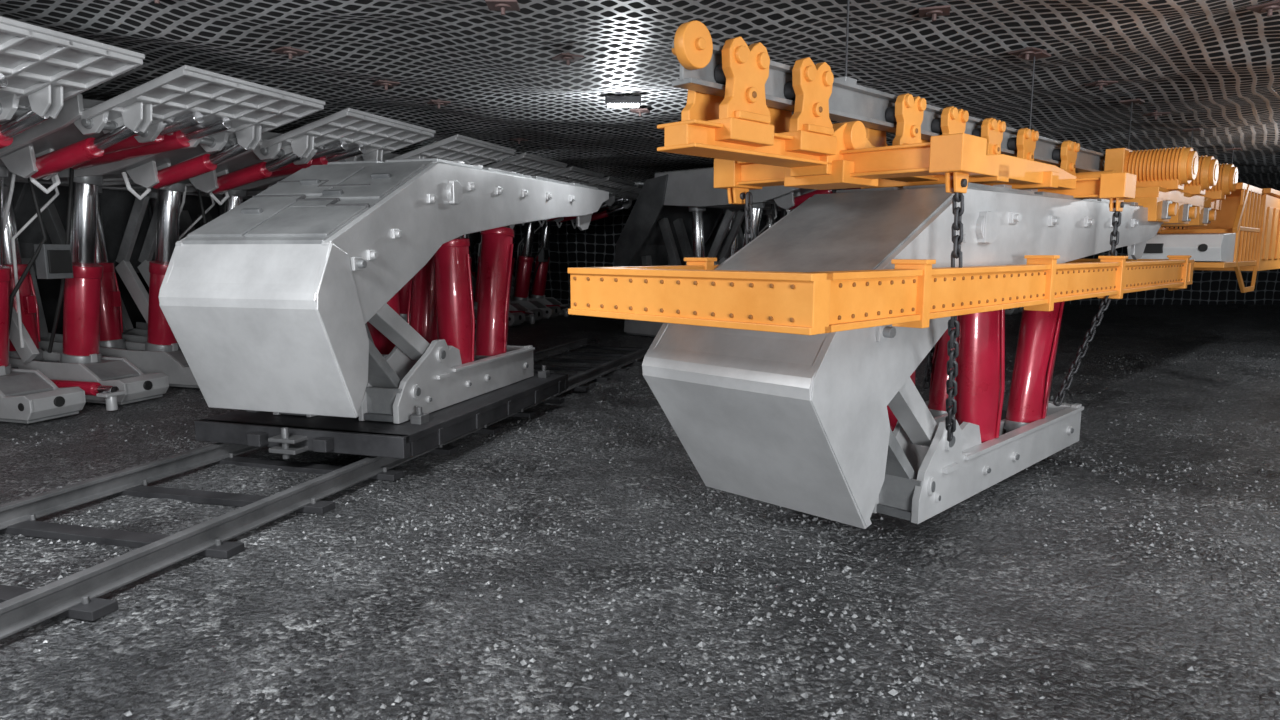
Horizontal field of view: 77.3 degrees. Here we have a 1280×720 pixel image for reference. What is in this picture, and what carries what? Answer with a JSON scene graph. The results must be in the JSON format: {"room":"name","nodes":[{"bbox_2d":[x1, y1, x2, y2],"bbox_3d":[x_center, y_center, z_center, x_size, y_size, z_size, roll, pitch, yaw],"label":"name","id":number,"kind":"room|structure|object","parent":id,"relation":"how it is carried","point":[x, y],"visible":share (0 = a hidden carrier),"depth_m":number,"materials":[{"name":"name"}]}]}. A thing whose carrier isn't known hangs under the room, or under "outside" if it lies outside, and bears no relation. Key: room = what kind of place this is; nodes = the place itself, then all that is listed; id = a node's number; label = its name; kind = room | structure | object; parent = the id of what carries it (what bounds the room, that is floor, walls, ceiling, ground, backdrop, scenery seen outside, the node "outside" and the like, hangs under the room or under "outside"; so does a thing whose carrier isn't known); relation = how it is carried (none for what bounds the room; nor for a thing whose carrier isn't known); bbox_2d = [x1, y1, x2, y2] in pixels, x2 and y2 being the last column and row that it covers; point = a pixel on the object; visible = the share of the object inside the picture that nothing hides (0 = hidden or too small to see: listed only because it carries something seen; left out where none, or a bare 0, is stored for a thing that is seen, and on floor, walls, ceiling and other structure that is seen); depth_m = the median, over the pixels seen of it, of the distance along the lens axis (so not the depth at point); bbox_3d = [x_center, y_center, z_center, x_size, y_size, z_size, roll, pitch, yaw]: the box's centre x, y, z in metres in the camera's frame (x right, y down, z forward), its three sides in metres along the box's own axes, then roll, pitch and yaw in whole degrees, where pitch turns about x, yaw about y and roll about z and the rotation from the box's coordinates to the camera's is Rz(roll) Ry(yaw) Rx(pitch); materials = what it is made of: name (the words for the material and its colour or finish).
{"room":"underground passage","nodes":[
{"label":"underground passage","id":0,"kind":"room"},
{"bbox_2d":[36,273,148,333],"bbox_3d":[-9.646,-1.314,9.186,0.202,3.000,26.696,2,8,17],"label":"wall","id":1,"kind":"structure","parent":0,"point":[49,289],"depth_m":11.97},
{"bbox_2d":[0,304,1279,719],"bbox_3d":[3.000,0.044,10.100,38.000,0.060,28.000,0,8,0],"label":"floor","id":2,"kind":"structure","parent":0,"point":[172,652],"depth_m":3.52,"materials":[{"name":"grey gravel"}]},
{"bbox_2d":[0,16,144,148],"bbox_3d":[-5.834,-0.675,5.428,5.049,2.658,1.560,2,8,17],"label":"support","id":3,"kind":"object","parent":2,"relation":"on","point":[41,68],"visible":1,"depth_m":5.06,"materials":[{"name":"grey paint"}]},
{"bbox_2d":[0,65,324,423],"bbox_3d":[-5.314,-0.903,7.084,5.049,2.658,1.560,2,8,17],"label":"support","id":4,"kind":"object","parent":2,"relation":"on","point":[162,132],"visible":0.98,"depth_m":6.87,"materials":[{"name":"grey paint"}]},
{"bbox_2d":[12,108,435,387],"bbox_3d":[-4.795,-1.130,8.740,5.049,2.658,1.560,2,8,17],"label":"support","id":5,"kind":"object","parent":2,"relation":"on","point":[349,134],"visible":0.39,"depth_m":8.39,"materials":[{"name":"grey paint"}]},
{"bbox_2d":[114,134,515,329],"bbox_3d":[-4.197,-1.355,10.371,5.049,2.658,1.560,2,8,17],"label":"support","id":6,"kind":"object","parent":2,"relation":"on","point":[471,151],"visible":0.06,"depth_m":9.99,"materials":[{"name":"grey paint"}]},
{"bbox_2d":[0,338,650,639],"bbox_3d":[-1.762,0.437,6.739,1.520,0.137,10.400,2,8,17],"label":"track","id":7,"kind":"object","parent":2,"relation":"on","point":[75,595],"visible":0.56,"depth_m":4.21,"materials":[{"name":"metal"}]},
{"bbox_2d":[195,365,567,458],"bbox_3d":[-1.827,0.308,6.272,1.614,0.280,2.750,2,8,17],"label":"car","id":8,"kind":"object","parent":7,"relation":"on","point":[286,435],"visible":0.63,"depth_m":5.24,"materials":[{"name":"metal"}]},
{"bbox_2d":[159,158,608,423],"bbox_3d":[-1.565,-0.704,6.749,1.220,1.795,4.808,2,8,17],"label":"support","id":9,"kind":"object","parent":8,"relation":"on","point":[286,301],"visible":1,"depth_m":4.96,"materials":[{"name":"grey paint"}]},
{"bbox_2d":[399,153,566,321],"bbox_3d":[-3.695,-1.583,12.032,5.049,2.658,1.560,2,8,17],"label":"support","id":10,"kind":"object","parent":2,"relation":"on","point":[528,164],"visible":0.05,"depth_m":11.26,"materials":[{"name":"grey paint"}]},
{"bbox_2d":[464,166,604,333],"bbox_3d":[-3.220,-1.813,13.701,5.049,2.658,1.560,2,8,17],"label":"support","id":11,"kind":"object","parent":2,"relation":"on","point":[572,174],"visible":0.04,"depth_m":12.83,"materials":[{"name":"grey paint"}]},
{"bbox_2d":[470,176,634,325],"bbox_3d":[-2.716,-2.041,15.361,5.049,2.658,1.560,2,8,17],"label":"support","id":12,"kind":"object","parent":2,"relation":"on","point":[518,313],"visible":0.2,"depth_m":15.10,"materials":[{"name":"grey paint"}]},
{"bbox_2d":[469,184,643,318],"bbox_3d":[-2.215,-2.269,17.023,5.049,2.658,1.560,2,8,17],"label":"support","id":13,"kind":"object","parent":2,"relation":"on","point":[551,307],"visible":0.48,"depth_m":16.79,"materials":[{"name":"grey paint"}]},
{"bbox_2d":[0,351,1279,719],"bbox_3d":[2.325,0.537,6.479,14.753,0.067,9.534,0,8,0],"label":"gravel","id":14,"kind":"object","parent":2,"relation":"on","point":[701,644],"visible":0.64,"depth_m":3.57,"materials":[{"name":"gravel"}]},
{"bbox_2d":[614,167,860,336],"bbox_3d":[1.904,-1.587,12.064,1.560,2.658,5.049,-8,11,-44],"label":"support","id":15,"kind":"object","parent":2,"relation":"on","point":[674,214],"visible":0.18,"depth_m":12.61,"materials":[{"name":"grey paint"}]},
{"bbox_2d":[704,209,781,261],"bbox_3d":[3.220,-1.745,13.212,5.049,2.658,1.560,8,11,44],"label":"support","id":16,"kind":"object","parent":2,"relation":"on","point":[766,216],"visible":0.02,"depth_m":14.15,"materials":[{"name":"grey paint"}]},
{"bbox_2d":[1005,307,1022,314],"bbox_3d":[8.160,-2.421,18.125,1.560,2.658,5.049,-8,11,-44],"label":"support","id":17,"kind":"object","parent":2,"relation":"on","point":[1011,311],"visible":0.05,"depth_m":17.51,"materials":[{"name":"grey paint"}]},
{"bbox_2d":[0,0,1279,190],"bbox_3d":[3.000,-2.708,9.722,38.000,0.160,28.000,0,8,0],"label":"ceiling","id":18,"kind":"structure","parent":0,"point":[1214,65],"depth_m":5.71,"materials":[{"name":"grey metal"}]},
{"bbox_2d":[605,95,640,107],"bbox_3d":[-0.150,-2.333,7.149,0.320,0.149,0.100,0,8,0],"label":"lamp","id":19,"kind":"object","parent":18,"relation":"attached to","point":[622,101],"visible":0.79,"depth_m":7.10,"materials":[{"name":"metal"}]},
{"bbox_2d":[154,0,1279,143],"bbox_3d":[2.302,-2.353,7.119,9.986,0.219,5.868,0,8,0],"label":"bolts","id":20,"kind":"object","parent":18,"relation":"attached to","point":[493,5],"visible":0.72,"depth_m":5.33,"materials":[{"name":"grey metal"}]},
{"bbox_2d":[672,0,1241,171],"bbox_3d":[4.635,-2.009,7.415,0.160,0.720,12.670,8,11,44],"label":"monorail beam","id":21,"kind":"object","parent":18,"relation":"hanging from","point":[849,101],"visible":0.45,"depth_m":3.91,"materials":[{"name":"grey metal"}]},
{"bbox_2d":[657,20,1136,211],"bbox_3d":[1.770,-1.180,4.600,1.310,0.604,4.625,8,11,44],"label":"trolley","id":22,"kind":"object","parent":21,"relation":"hanging from","point":[754,145],"depth_m":3.49,"materials":[{"name":"orange metal"}]},
{"bbox_2d":[568,191,1194,441],"bbox_3d":[2.082,-0.352,4.973,5.550,1.262,1.260,-8,11,-44],"label":"frame","id":23,"kind":"object","parent":22,"relation":"hanging from","point":[913,293],"visible":0.9,"depth_m":3.20,"materials":[{"name":"yellow paint"}]},
{"bbox_2d":[1104,146,1279,292],"bbox_3d":[6.297,-1.399,8.762,0.960,1.235,7.149,8,11,44],"label":"locomotive","id":24,"kind":"object","parent":21,"relation":"hanging from","point":[1227,224],"depth_m":7.28,"materials":[{"name":"orange metal"}]},
{"bbox_2d":[470,199,1279,304],"bbox_3d":[4.000,-2.924,20.896,36.000,3.000,0.200,0,8,0],"label":"wall","id":25,"kind":"structure","parent":0,"point":[595,246],"depth_m":20.89,"materials":[{"name":"grey stone"}]},
{"bbox_2d":[642,182,1163,528],"bbox_3d":[2.184,-0.232,5.171,5.262,1.691,1.000,-8,11,-44],"label":"support","id":26,"kind":"object","parent":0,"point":[835,426],"visible":0.75,"depth_m":3.79,"materials":[{"name":"grey paint"}]}
]}

